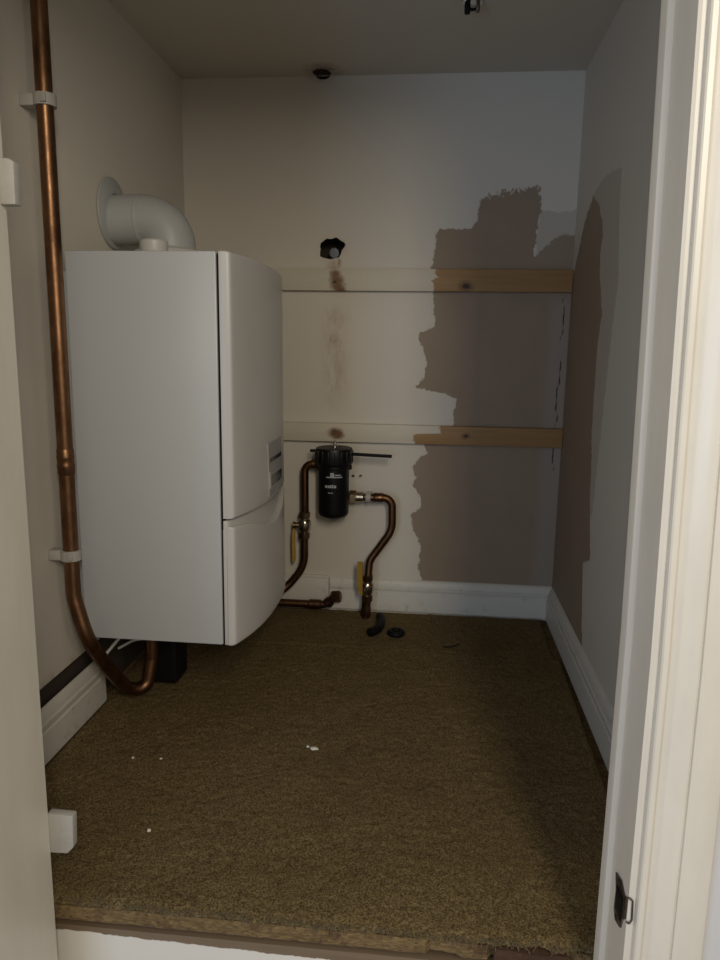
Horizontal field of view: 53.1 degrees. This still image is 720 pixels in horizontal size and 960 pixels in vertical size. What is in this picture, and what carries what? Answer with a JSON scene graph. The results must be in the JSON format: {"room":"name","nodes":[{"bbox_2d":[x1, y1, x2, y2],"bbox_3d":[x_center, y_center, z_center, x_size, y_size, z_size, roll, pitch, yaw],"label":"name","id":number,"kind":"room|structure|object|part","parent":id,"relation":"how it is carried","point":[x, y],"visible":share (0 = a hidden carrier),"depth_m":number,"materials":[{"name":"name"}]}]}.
{"room":"boiler cupboard","nodes":[
{"label":"boiler cupboard","id":0,"kind":"room"},
{"bbox_2d":[0,0,184,707],"bbox_3d":[-0.562,-0.225,1.465,0.014,1.514,1.234,2,10,6],"label":"wall","id":1,"kind":"structure","parent":0,"point":[118,113],"depth_m":1.37,"materials":[{"name":"paint"}]},
{"bbox_2d":[19,91,56,109],"bbox_3d":[-0.537,-0.634,1.203,0.058,0.019,0.040,2,10,6],"label":"clip","id":2,"kind":"object","parent":1,"relation":"attached to","point":[26,100],"visible":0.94,"depth_m":1.19,"materials":[{"name":"white plastic"}]},
{"bbox_2d":[48,548,81,561],"bbox_3d":[-0.550,0.139,1.343,0.058,0.019,0.040,2,10,6],"label":"clip","id":3,"kind":"object","parent":1,"relation":"attached to","point":[54,553],"visible":0.92,"depth_m":1.33,"materials":[{"name":"white plastic"}]},
{"bbox_2d":[41,661,106,765],"bbox_3d":[-0.588,0.482,1.267,0.016,0.098,0.592,2,10,6],"label":"baseboard","id":4,"kind":"structure","parent":1,"relation":"attached to","point":[71,708],"depth_m":1.42,"materials":[{"name":"paint"}]},
{"bbox_2d":[29,0,158,694],"bbox_3d":[-0.490,-0.238,1.368,0.054,1.451,0.234,5,11,20],"label":"copper pipe","id":5,"kind":"object","parent":1,"relation":"attached to","point":[39,15],"visible":0.99,"depth_m":1.27,"materials":[{"name":"brown metal"}]},
{"bbox_2d":[63,238,284,645],"bbox_3d":[-0.363,-0.099,1.528,0.377,0.752,0.440,2,10,6],"label":"boiler","id":6,"kind":"object","parent":1,"relation":"attached to","point":[175,358],"visible":1,"depth_m":1.32,"materials":[{"name":"white metal"}]},
{"bbox_3d":[-0.527,-0.089,1.547,0.047,0.660,0.340,2,10,6],"label":"mounting frame","id":7,"kind":"part","parent":6,"relation":"part of","materials":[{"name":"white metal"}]},
{"bbox_2d":[97,638,119,669],"bbox_3d":[-0.519,0.338,1.540,0.090,0.124,0.021,-7,13,-38],"label":"cable","id":8,"kind":"object","parent":6,"relation":"hanging from","point":[115,642],"visible":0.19,"depth_m":1.53,"materials":[{"name":"white plastic"}]},
{"bbox_2d":[117,639,140,649],"bbox_3d":[-0.475,0.319,1.583,0.115,0.095,0.016,-3,11,-21],"label":"cable","id":9,"kind":"object","parent":6,"relation":"hanging from","point":[132,640],"visible":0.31,"depth_m":1.57,"materials":[{"name":"white plastic"}]},
{"bbox_3d":[-0.368,-0.084,1.532,0.273,0.720,0.440,2,10,6],"label":"casing","id":10,"kind":"part","parent":6,"relation":"part of","materials":[{"name":"white metal"}]},
{"bbox_2d":[97,176,197,250],"bbox_3d":[-0.430,-0.550,1.544,0.209,0.190,0.160,2,10,6],"label":"flue pipe","id":11,"kind":"object","parent":6,"relation":"attached to","point":[124,219],"visible":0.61,"depth_m":1.50,"materials":[{"name":"white plastic"}]},
{"bbox_2d":[155,641,186,682],"bbox_3d":[-0.439,0.358,1.634,0.072,0.188,0.075,2,10,6],"label":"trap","id":12,"kind":"object","parent":6,"relation":"hanging from","point":[172,659],"visible":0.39,"depth_m":1.61,"materials":[{"name":"black plastic"}]},
{"bbox_3d":[-0.229,0.164,1.562,0.007,0.225,0.438,2,10,6],"label":"frame","id":13,"kind":"part","parent":6,"relation":"part of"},
{"bbox_3d":[-0.182,-0.031,1.535,0.008,0.110,0.130,2,10,6],"label":"control panel","id":14,"kind":"part","parent":6,"relation":"part of","materials":[{"name":"grey plastic"}]},
{"bbox_2d":[283,459,318,593],"bbox_3d":[-0.283,0.164,1.939,0.138,0.421,0.449,9,13,37],"label":"pipe","id":15,"kind":"object","parent":6,"relation":"hanging from","point":[308,465],"visible":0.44,"depth_m":2.05,"materials":[{"name":"brown metal"}]},
{"bbox_2d":[292,511,310,561],"bbox_3d":[-0.169,0.164,2.074,0.055,0.148,0.036,-1,10,-11],"label":"valve","id":16,"kind":"object","parent":15,"relation":"attached to","point":[304,524],"visible":1,"depth_m":2.06,"materials":[{"name":"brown metal"}]},
{"bbox_3d":[-0.192,0.178,2.082,0.011,0.117,0.015,1,10,-1],"label":"lever","id":17,"kind":"part","parent":16,"relation":"part of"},
{"bbox_3d":[-0.181,0.130,2.069,0.024,0.021,0.021,1,10,-1],"label":"stem","id":18,"kind":"part","parent":16,"relation":"part of","materials":[{"name":"gold metal"}]},
{"bbox_2d":[55,918,492,959],"bbox_3d":[-0.100,0.859,1.039,1.061,0.448,0.023,2,10,6],"label":"trim","id":19,"kind":"structure","parent":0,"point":[76,939],"depth_m":1.01,"materials":[{"name":"white wood"}]},
{"bbox_2d":[45,607,608,959],"bbox_3d":[-0.044,0.508,1.559,1.075,0.022,1.202,2,10,6],"label":"floor","id":20,"kind":"structure","parent":0,"point":[398,943],"depth_m":0.98,"materials":[{"name":"brown wood"}]},
{"bbox_2d":[45,642,606,955],"bbox_3d":[-0.060,0.516,1.408,1.040,0.016,0.922,2,10,6],"label":"carpet","id":21,"kind":"object","parent":20,"relation":"on","point":[443,797],"visible":0.96,"depth_m":1.23,"materials":[{"name":"brown carpet"}]},
{"bbox_2d":[241,607,554,659],"bbox_3d":[-0.003,0.413,1.995,1.029,0.011,0.276,2,10,6],"label":"carpet strip","id":22,"kind":"object","parent":20,"relation":"on","point":[299,626],"visible":0.64,"depth_m":1.96,"materials":[{"name":"brown carpet"}]},
{"bbox_2d":[277,591,341,608],"bbox_3d":[-0.240,0.345,2.118,0.373,0.060,0.034,2,10,6],"label":"pipe","id":23,"kind":"object","parent":22,"relation":"on","point":[336,596],"visible":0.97,"depth_m":2.10,"materials":[{"name":"brown metal"}]},
{"bbox_2d":[308,599,320,608],"bbox_3d":[-0.132,0.364,2.113,0.037,0.028,0.028,2,10,6],"label":"socket","id":24,"kind":"object","parent":23,"relation":"attached to","point":[312,603],"depth_m":2.10,"materials":[{"name":"brown metal"}]},
{"bbox_2d":[349,490,395,618],"bbox_3d":[0.033,0.216,2.052,0.134,0.372,0.058,2,10,6],"label":"pipe","id":25,"kind":"object","parent":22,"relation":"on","point":[354,496],"visible":0.99,"depth_m":2.04,"materials":[{"name":"brown metal"}]},
{"bbox_2d":[356,492,364,501],"bbox_3d":[-0.003,0.048,2.039,0.032,0.030,0.030,2,10,6],"label":"socket","id":26,"kind":"object","parent":25,"relation":"attached to","point":[360,496],"depth_m":2.03,"materials":[{"name":"silver metal"}]},
{"bbox_2d":[357,561,373,601],"bbox_3d":[0.013,0.288,2.053,0.060,0.123,0.036,-9,14,-44],"label":"valve","id":27,"kind":"object","parent":25,"relation":"attached to","point":[365,585],"visible":0.99,"depth_m":2.05,"materials":[{"name":"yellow metal"}]},
{"bbox_3d":[0.001,0.277,2.032,0.018,0.095,0.014,7,12,32],"label":"lever","id":28,"kind":"part","parent":27,"relation":"part of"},
{"bbox_2d":[365,491,371,502],"bbox_3d":[0.025,0.047,2.051,0.014,0.031,0.062,2,10,6],"label":"clip","id":29,"kind":"object","parent":25,"relation":"attached to","point":[368,494],"visible":0.9,"depth_m":2.02,"materials":[{"name":"white plastic"}]},
{"bbox_2d":[367,612,385,636],"bbox_3d":[0.049,0.398,1.980,0.038,0.024,0.135,3,11,14],"label":"rubber offcut","id":30,"kind":"object","parent":22,"relation":"on","point":[372,631],"visible":1,"depth_m":1.94,"materials":[{"name":"black rubber"}]},
{"bbox_2d":[387,627,404,637],"bbox_3d":[0.097,0.411,1.938,0.048,0.015,0.048,2,10,6],"label":"ring","id":31,"kind":"object","parent":22,"relation":"on","point":[395,632],"visible":1,"depth_m":1.93,"materials":[{"name":"black rubber"}]},
{"bbox_2d":[493,945,569,959],"bbox_3d":[0.224,0.623,0.941,0.097,0.024,0.015,2,10,6],"label":"scrap","id":32,"kind":"object","parent":20,"relation":"on","point":[504,953],"visible":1,"depth_m":0.94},
{"bbox_2d":[108,0,622,78],"bbox_3d":[-0.015,-1.000,1.269,1.061,0.100,1.234,2,10,6],"label":"ceiling","id":33,"kind":"structure","parent":0,"point":[197,39],"depth_m":1.64,"materials":[{"name":"paint"},{"name":"plaster"}]},
{"bbox_2d":[463,0,482,14],"bbox_3d":[0.232,-0.970,1.477,0.040,0.026,0.030,2,10,6],"label":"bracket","id":34,"kind":"object","parent":33,"relation":"attached to","point":[467,3],"visible":1,"depth_m":1.47,"materials":[{"name":"metal"}]},
{"bbox_3d":[0.232,-0.982,1.477,0.040,0.003,0.025,2,10,6],"label":"plate","id":35,"kind":"part","parent":34,"relation":"part of","materials":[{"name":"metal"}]},
{"bbox_2d":[181,70,585,620],"bbox_3d":[0.040,-0.324,2.066,1.061,1.514,0.100,2,10,6],"label":"wall","id":36,"kind":"structure","parent":0,"point":[438,170],"depth_m":1.97,"materials":[{"name":"painted plaster"},{"name":"bare unpainted plaster"}]},
{"bbox_2d":[281,573,329,608],"bbox_3d":[-0.276,0.326,2.157,0.372,0.101,0.014,2,10,6],"label":"trim","id":37,"kind":"structure","parent":36,"relation":"attached to","point":[308,586],"depth_m":2.14,"materials":[{"name":"paint"}]},
{"bbox_2d":[330,247,340,258],"bbox_3d":[-0.068,-0.632,2.014,0.029,0.034,0.061,2,10,6],"label":"stub","id":38,"kind":"object","parent":36,"relation":"attached to","point":[334,252],"visible":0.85,"depth_m":1.99,"materials":[{"name":"grey plastic"}]},
{"bbox_2d":[310,441,391,520],"bbox_3d":[-0.025,0.003,2.015,0.228,0.226,0.125,2,10,6],"label":"filter","id":39,"kind":"object","parent":36,"relation":"attached to","point":[334,462],"visible":1,"depth_m":1.98,"materials":[{"name":"black plastic"}]},
{"bbox_3d":[-0.072,-0.068,1.998,0.107,0.050,0.105,2,10,6],"label":"lid","id":40,"kind":"part","parent":39,"relation":"part of","materials":[{"name":"black plastic"}]},
{"bbox_2d":[318,465,349,520],"bbox_3d":[-0.073,0.033,2.016,0.089,0.165,0.089,2,10,6],"label":"canister","id":41,"kind":"object","parent":39,"relation":"on","point":[333,479],"depth_m":1.98,"materials":[{"name":"black plastic"}]},
{"bbox_3d":[0.029,-0.068,1.980,0.117,0.012,0.010,2,10,6],"label":"spanner handle","id":42,"kind":"part","parent":39,"relation":"part of","materials":[{"name":"black rubber"}]},
{"bbox_2d":[272,268,572,292],"bbox_3d":[0.039,-0.545,1.964,1.055,0.058,0.020,2,10,6],"label":"batten","id":43,"kind":"object","parent":36,"relation":"attached to","point":[293,279],"visible":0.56,"depth_m":1.94,"materials":[{"name":"brown wood"}]},
{"bbox_2d":[283,421,562,447],"bbox_3d":[0.032,-0.133,2.039,1.055,0.052,0.020,2,10,6],"label":"batten","id":44,"kind":"object","parent":36,"relation":"attached to","point":[296,431],"visible":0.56,"depth_m":2.02,"materials":[{"name":"brown wood"}]},
{"bbox_2d":[329,576,551,618],"bbox_3d":[0.231,0.343,2.106,0.645,0.093,0.016,2,10,6],"label":"baseboard","id":45,"kind":"structure","parent":36,"relation":"attached to","point":[463,598],"depth_m":2.10,"materials":[{"name":"paint"}]},
{"bbox_2d":[552,0,660,709],"bbox_3d":[0.500,-0.189,1.361,0.001,1.514,1.234,2,10,6],"label":"wall","id":46,"kind":"structure","parent":0,"point":[596,456],"depth_m":1.51,"materials":[{"name":"paint"}]},
{"bbox_2d":[545,588,613,771],"bbox_3d":[0.481,0.462,1.472,0.016,0.093,1.218,2,10,6],"label":"baseboard","id":47,"kind":"structure","parent":46,"relation":"attached to","point":[598,711],"depth_m":1.57,"materials":[{"name":"paint"}]},
{"bbox_2d":[702,803,719,959],"bbox_3d":[0.952,-0.073,0.658,1.240,2.450,0.092,2,10,6],"label":"wall","id":48,"kind":"structure","parent":0,"point":[711,944],"depth_m":0.77,"materials":[{"name":"paint"}]},
{"bbox_2d":[614,872,633,927],"bbox_3d":[0.290,0.472,0.799,0.007,0.060,0.052,1,10,0],"label":"strike plate","id":49,"kind":"object","parent":48,"relation":"attached to","point":[621,900],"visible":1,"depth_m":0.79,"materials":[{"name":"metal"}]},
{"bbox_2d":[593,0,707,959],"bbox_3d":[0.303,0.218,0.777,0.055,1.815,0.096,2,10,6],"label":"trim","id":50,"kind":"structure","parent":48,"relation":"attached to","point":[683,23],"depth_m":0.72,"materials":[{"name":"white paint"}]},
{"bbox_2d":[631,0,719,959],"bbox_3d":[0.325,0.225,0.720,0.086,1.823,0.017,2,10,6],"label":"trim","id":51,"kind":"structure","parent":48,"relation":"attached to","point":[682,802],"depth_m":0.70,"materials":[{"name":"white paint"}]},
{"bbox_3d":[-0.974,-0.137,0.847,1.088,2.450,0.092,2,10,6],"label":"wall","id":52,"kind":"structure","parent":0,"visible":0},
{"bbox_2d":[0,157,21,206],"bbox_3d":[-0.391,-0.333,0.805,0.019,0.050,0.014,2,10,6],"label":"block","id":53,"kind":"object","parent":52,"relation":"attached to","point":[10,177],"visible":1,"depth_m":0.80,"materials":[{"name":"white paint"}]},
{"bbox_2d":[0,123,57,959],"bbox_3d":[-0.427,0.194,0.845,0.024,1.815,0.124,2,10,6],"label":"door","id":54,"kind":"structure","parent":52,"relation":"attached to","point":[27,914],"depth_m":0.87,"materials":[{"name":"white paint"}]},
{"bbox_2d":[48,808,76,852],"bbox_3d":[-0.396,0.469,0.962,0.035,0.058,0.012,2,10,6],"label":"block","id":55,"kind":"object","parent":52,"relation":"attached to","point":[62,823],"visible":1,"depth_m":0.96,"materials":[{"name":"white paint"}]}
]}

